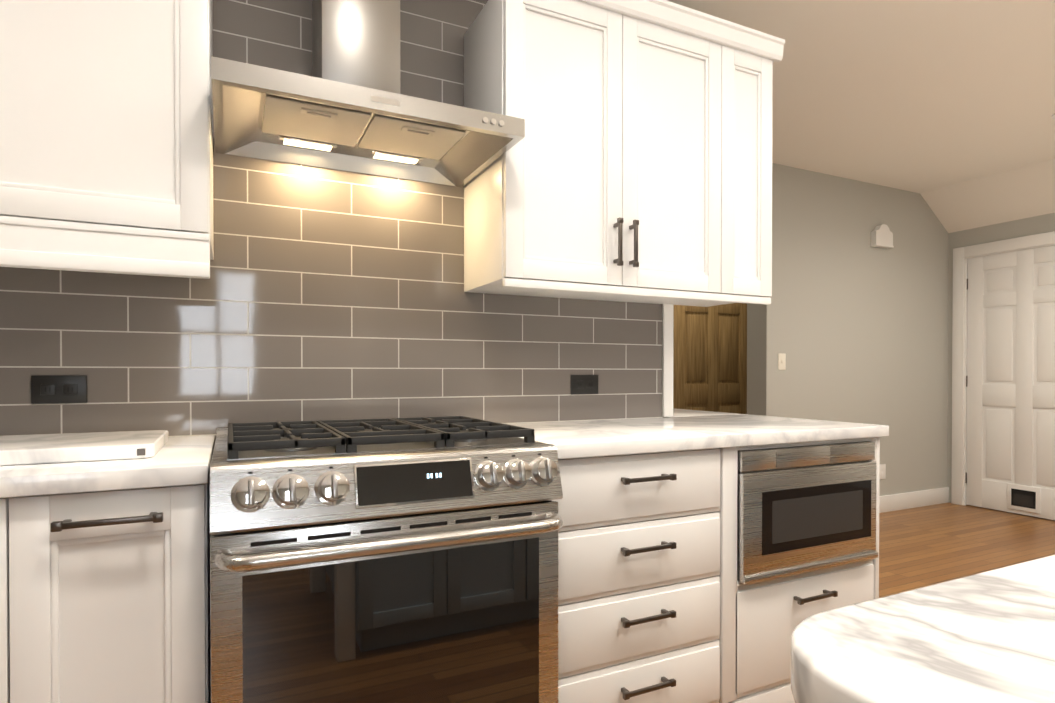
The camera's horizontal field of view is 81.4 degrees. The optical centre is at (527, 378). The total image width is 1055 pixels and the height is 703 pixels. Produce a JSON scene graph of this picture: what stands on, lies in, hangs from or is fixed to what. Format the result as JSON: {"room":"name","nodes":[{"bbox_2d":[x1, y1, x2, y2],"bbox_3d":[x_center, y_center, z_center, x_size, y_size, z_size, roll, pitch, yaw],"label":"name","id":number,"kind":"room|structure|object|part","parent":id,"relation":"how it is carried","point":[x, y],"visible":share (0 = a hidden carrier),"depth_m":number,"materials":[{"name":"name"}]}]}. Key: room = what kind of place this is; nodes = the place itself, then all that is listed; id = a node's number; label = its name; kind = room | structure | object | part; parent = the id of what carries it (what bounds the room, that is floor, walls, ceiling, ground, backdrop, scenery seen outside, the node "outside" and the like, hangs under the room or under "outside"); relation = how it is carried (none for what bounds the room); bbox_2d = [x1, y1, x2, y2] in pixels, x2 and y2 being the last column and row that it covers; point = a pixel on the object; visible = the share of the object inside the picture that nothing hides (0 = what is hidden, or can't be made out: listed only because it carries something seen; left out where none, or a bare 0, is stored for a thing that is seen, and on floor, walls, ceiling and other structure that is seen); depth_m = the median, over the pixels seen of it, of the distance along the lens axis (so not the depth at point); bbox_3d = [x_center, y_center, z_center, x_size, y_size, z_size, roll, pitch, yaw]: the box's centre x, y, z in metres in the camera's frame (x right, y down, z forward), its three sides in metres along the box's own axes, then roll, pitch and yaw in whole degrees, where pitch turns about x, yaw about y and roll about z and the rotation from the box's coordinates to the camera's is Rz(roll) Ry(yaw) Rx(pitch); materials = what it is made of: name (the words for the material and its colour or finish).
{"room":"kitchen","nodes":[
{"label":"kitchen","id":0,"kind":"room"},
{"bbox_2d":[0,0,662,440],"bbox_3d":[-1.363,-0.201,1.623,4.245,2.560,0.120,0,1,-26],"label":"wall tile","id":1,"kind":"structure","parent":0,"point":[326,294],"depth_m":1.90,"materials":[{"name":"grey tile"}]},
{"bbox_2d":[31,375,86,403],"bbox_3d":[-1.233,0.029,1.616,0.120,0.074,0.008,0,1,-26],"label":"electrical outlet","id":2,"kind":"object","parent":1,"relation":"attached to","point":[51,389],"visible":1,"depth_m":1.61,"materials":[{"name":"black plastic"}]},
{"bbox_2d":[0,0,213,263],"bbox_3d":[-1.091,-0.756,1.487,0.577,0.830,0.348,0,1,-26],"label":"upper cabinet","id":3,"kind":"object","parent":1,"relation":"attached to","point":[106,136],"depth_m":1.38,"materials":[{"name":"white paint"}]},
{"bbox_2d":[211,0,524,186],"bbox_3d":[-0.454,-1.066,1.709,0.752,0.828,0.503,0,1,-26],"label":"range hood","id":4,"kind":"object","parent":1,"relation":"attached to","point":[347,106],"visible":1,"depth_m":1.72,"materials":[{"name":"silver metal"}]},
{"bbox_2d":[571,375,597,394],"bbox_3d":[0.217,0.023,2.320,0.120,0.074,0.008,0,1,-26],"label":"electrical outlet","id":5,"kind":"object","parent":1,"relation":"attached to","point":[584,384],"visible":1,"depth_m":2.32,"materials":[{"name":"black plastic"}]},
{"bbox_2d":[464,0,784,306],"bbox_3d":[0.365,-0.757,2.173,1.110,0.967,0.386,0,1,-26],"label":"upper cabinet","id":6,"kind":"object","parent":1,"relation":"attached to","point":[634,164],"visible":1,"depth_m":1.99,"materials":[{"name":"white paint"}]},
{"bbox_2d":[662,304,673,416],"bbox_3d":[0.541,-0.209,2.547,0.048,2.560,0.144,0,1,-26],"label":"trim","id":7,"kind":"structure","parent":1,"relation":"attached to","point":[667,368],"depth_m":2.48,"materials":[{"name":"white wood"}]},
{"bbox_2d":[747,163,947,495],"bbox_3d":[-0.062,-0.217,3.529,8.250,2.560,0.180,0,1,-26],"label":"wall","id":8,"kind":"structure","parent":0,"point":[850,322],"depth_m":4.69,"materials":[{"name":"grey paint"}]},
{"bbox_2d":[778,353,785,369],"bbox_3d":[1.797,-0.119,4.326,0.072,0.116,0.010,0,1,-26],"label":"switch plate","id":9,"kind":"object","parent":8,"relation":"attached to","point":[781,361],"visible":1,"depth_m":4.32,"materials":[{"name":"white plastic"}]},
{"bbox_2d":[870,224,893,248],"bbox_3d":[2.754,-1.107,4.761,0.212,0.173,0.050,0,1,-26],"label":"door chime","id":10,"kind":"object","parent":8,"relation":"attached to","point":[882,236],"visible":1,"depth_m":4.74,"materials":[{"name":"white plastic"}]},
{"bbox_2d":[879,464,885,478],"bbox_3d":[2.790,0.732,4.818,0.072,0.116,0.007,0,1,-26],"label":"electrical outlet","id":11,"kind":"object","parent":8,"relation":"attached to","point":[882,475],"visible":0.88,"depth_m":4.82,"materials":[{"name":"white plastic"}]},
{"bbox_2d":[879,487,948,512],"bbox_3d":[2.565,0.987,4.806,2.116,0.130,0.196,0,1,-26],"label":"baseboard","id":12,"kind":"structure","parent":8,"relation":"attached to","point":[902,501],"depth_m":4.97,"materials":[{"name":"white wood"}]},
{"bbox_2d":[667,0,1054,192],"bbox_3d":[0.812,-1.531,1.545,8.400,0.100,7.400,0,1,-26],"label":"ceiling","id":13,"kind":"structure","parent":0,"point":[919,96],"depth_m":3.13,"materials":[{"name":"white paint"}]},
{"bbox_2d":[879,503,1054,597],"bbox_3d":[0.812,1.129,1.567,8.400,0.100,7.400,0,1,-26],"label":"floor","id":14,"kind":"structure","parent":0,"point":[923,546],"depth_m":3.94,"materials":[{"name":"brown wood"}]},
{"bbox_2d":[0,495,59,702],"bbox_3d":[-1.330,0.644,1.227,0.740,0.876,0.628,0,1,-26],"label":"base cabinet","id":15,"kind":"object","parent":14,"relation":"on","point":[29,581],"depth_m":1.09,"materials":[{"name":"white paint"}]},
{"bbox_2d":[56,475,210,702],"bbox_3d":[-0.939,0.643,1.417,0.373,0.876,0.628,0,1,-26],"label":"base cabinet","id":16,"kind":"object","parent":14,"relation":"on","point":[104,581],"depth_m":1.17,"materials":[{"name":"white paint"}]},
{"bbox_2d":[0,435,214,498],"bbox_3d":[-1.471,0.187,1.145,1.570,0.037,0.650,0,1,-26],"label":"countertop","id":17,"kind":"structure","parent":16,"relation":"on","point":[184,461],"depth_m":1.15,"materials":[{"name":"white stone"}]},
{"bbox_2d":[0,430,168,465],"bbox_3d":[-1.095,0.152,1.338,0.515,0.029,0.371,0,1,-26],"label":"marble cutting board","id":18,"kind":"object","parent":17,"relation":"on","point":[51,448],"visible":1,"depth_m":1.27,"materials":[{"name":"white stone"}]},
{"bbox_2d":[210,416,562,702],"bbox_3d":[-0.392,0.603,1.596,0.754,0.952,0.748,0,1,-26],"label":"gas range","id":19,"kind":"object","parent":14,"relation":"on","point":[399,560],"visible":1,"depth_m":1.32,"materials":[{"name":"silver metal"}]},
{"bbox_2d":[555,440,750,702],"bbox_3d":[0.210,0.638,1.963,0.631,0.876,0.650,0,1,-26],"label":"base cabinet","id":20,"kind":"object","parent":14,"relation":"on","point":[710,557],"depth_m":1.69,"materials":[{"name":"white paint"}]},
{"bbox_2d":[508,413,888,455],"bbox_3d":[0.510,0.187,2.107,1.307,0.052,0.649,0,1,-26],"label":"countertop","id":21,"kind":"structure","parent":20,"relation":"on","point":[663,432],"depth_m":1.94,"materials":[{"name":"white stone"}]},
{"bbox_2d":[751,432,888,702],"bbox_3d":[0.750,0.636,2.226,0.692,0.876,0.650,0,1,-26],"label":"base cabinet","id":22,"kind":"object","parent":14,"relation":"on","point":[815,499],"depth_m":1.93,"materials":[{"name":"white paint"}]},
{"bbox_2d":[610,408,730,419],"bbox_3d":[0.666,0.173,2.821,0.403,0.037,0.502,0,1,-26],"label":"countertop","id":23,"kind":"structure","parent":22,"relation":"on","point":[676,412],"depth_m":2.72,"materials":[{"name":"white stone"}]},
{"bbox_3d":[0.902,0.411,1.956,0.604,0.390,0.047,0,1,-26],"label":"microwave drawer","id":24,"kind":"part","parent":22,"relation":"part of","materials":[{"name":"silver metal"}]},
{"bbox_2d":[791,555,1054,702],"bbox_3d":[1.451,0.632,0.448,2.365,0.914,1.110,0,1,-26],"label":"kitchen island","id":25,"kind":"object","parent":14,"relation":"on","point":[986,637],"visible":1,"depth_m":0.40,"materials":[{"name":"white stone"}]},
{"bbox_2d":[920,158,1054,232],"bbox_3d":[4.613,-1.340,2.568,0.410,0.301,5.617,0,1,-26],"label":"ceiling","id":26,"kind":"structure","parent":0,"point":[1027,191],"depth_m":4.67,"materials":[{"name":"white paint"}]},
{"bbox_2d":[947,213,1054,502],"bbox_3d":[4.523,-0.216,3.358,0.150,2.560,7.400,0,1,-26],"label":"wall","id":27,"kind":"structure","parent":0,"point":[1040,224],"depth_m":5.02,"materials":[{"name":"grey paint"}]},
{"bbox_2d":[951,231,1054,505],"bbox_3d":[3.852,-0.015,4.721,0.168,2.135,1.010,0,1,-26],"label":"door frame","id":28,"kind":"structure","parent":27,"relation":"attached to","point":[961,255],"depth_m":5.07,"materials":[{"name":"white wood"}]},
{"bbox_2d":[965,245,1054,519],"bbox_3d":[3.785,0.030,4.695,0.105,2.030,0.822,0,1,-26],"label":"door leaf","id":29,"kind":"structure","parent":27,"relation":"in","point":[1010,386],"depth_m":4.77,"materials":[{"name":"white wood"}]},
{"bbox_3d":[-0.511,-0.225,4.454,8.250,2.560,0.150,0,1,-26],"label":"wall","id":30,"kind":"structure","parent":0,"visible":0},
{"bbox_2d":[673,303,746,413],"bbox_3d":[1.614,0.027,5.379,0.860,2.030,0.038,0,1,-26],"label":"wood door","id":31,"kind":"structure","parent":30,"relation":"in","point":[709,358],"depth_m":5.35,"materials":[{"name":"brown wood"}]}
]}

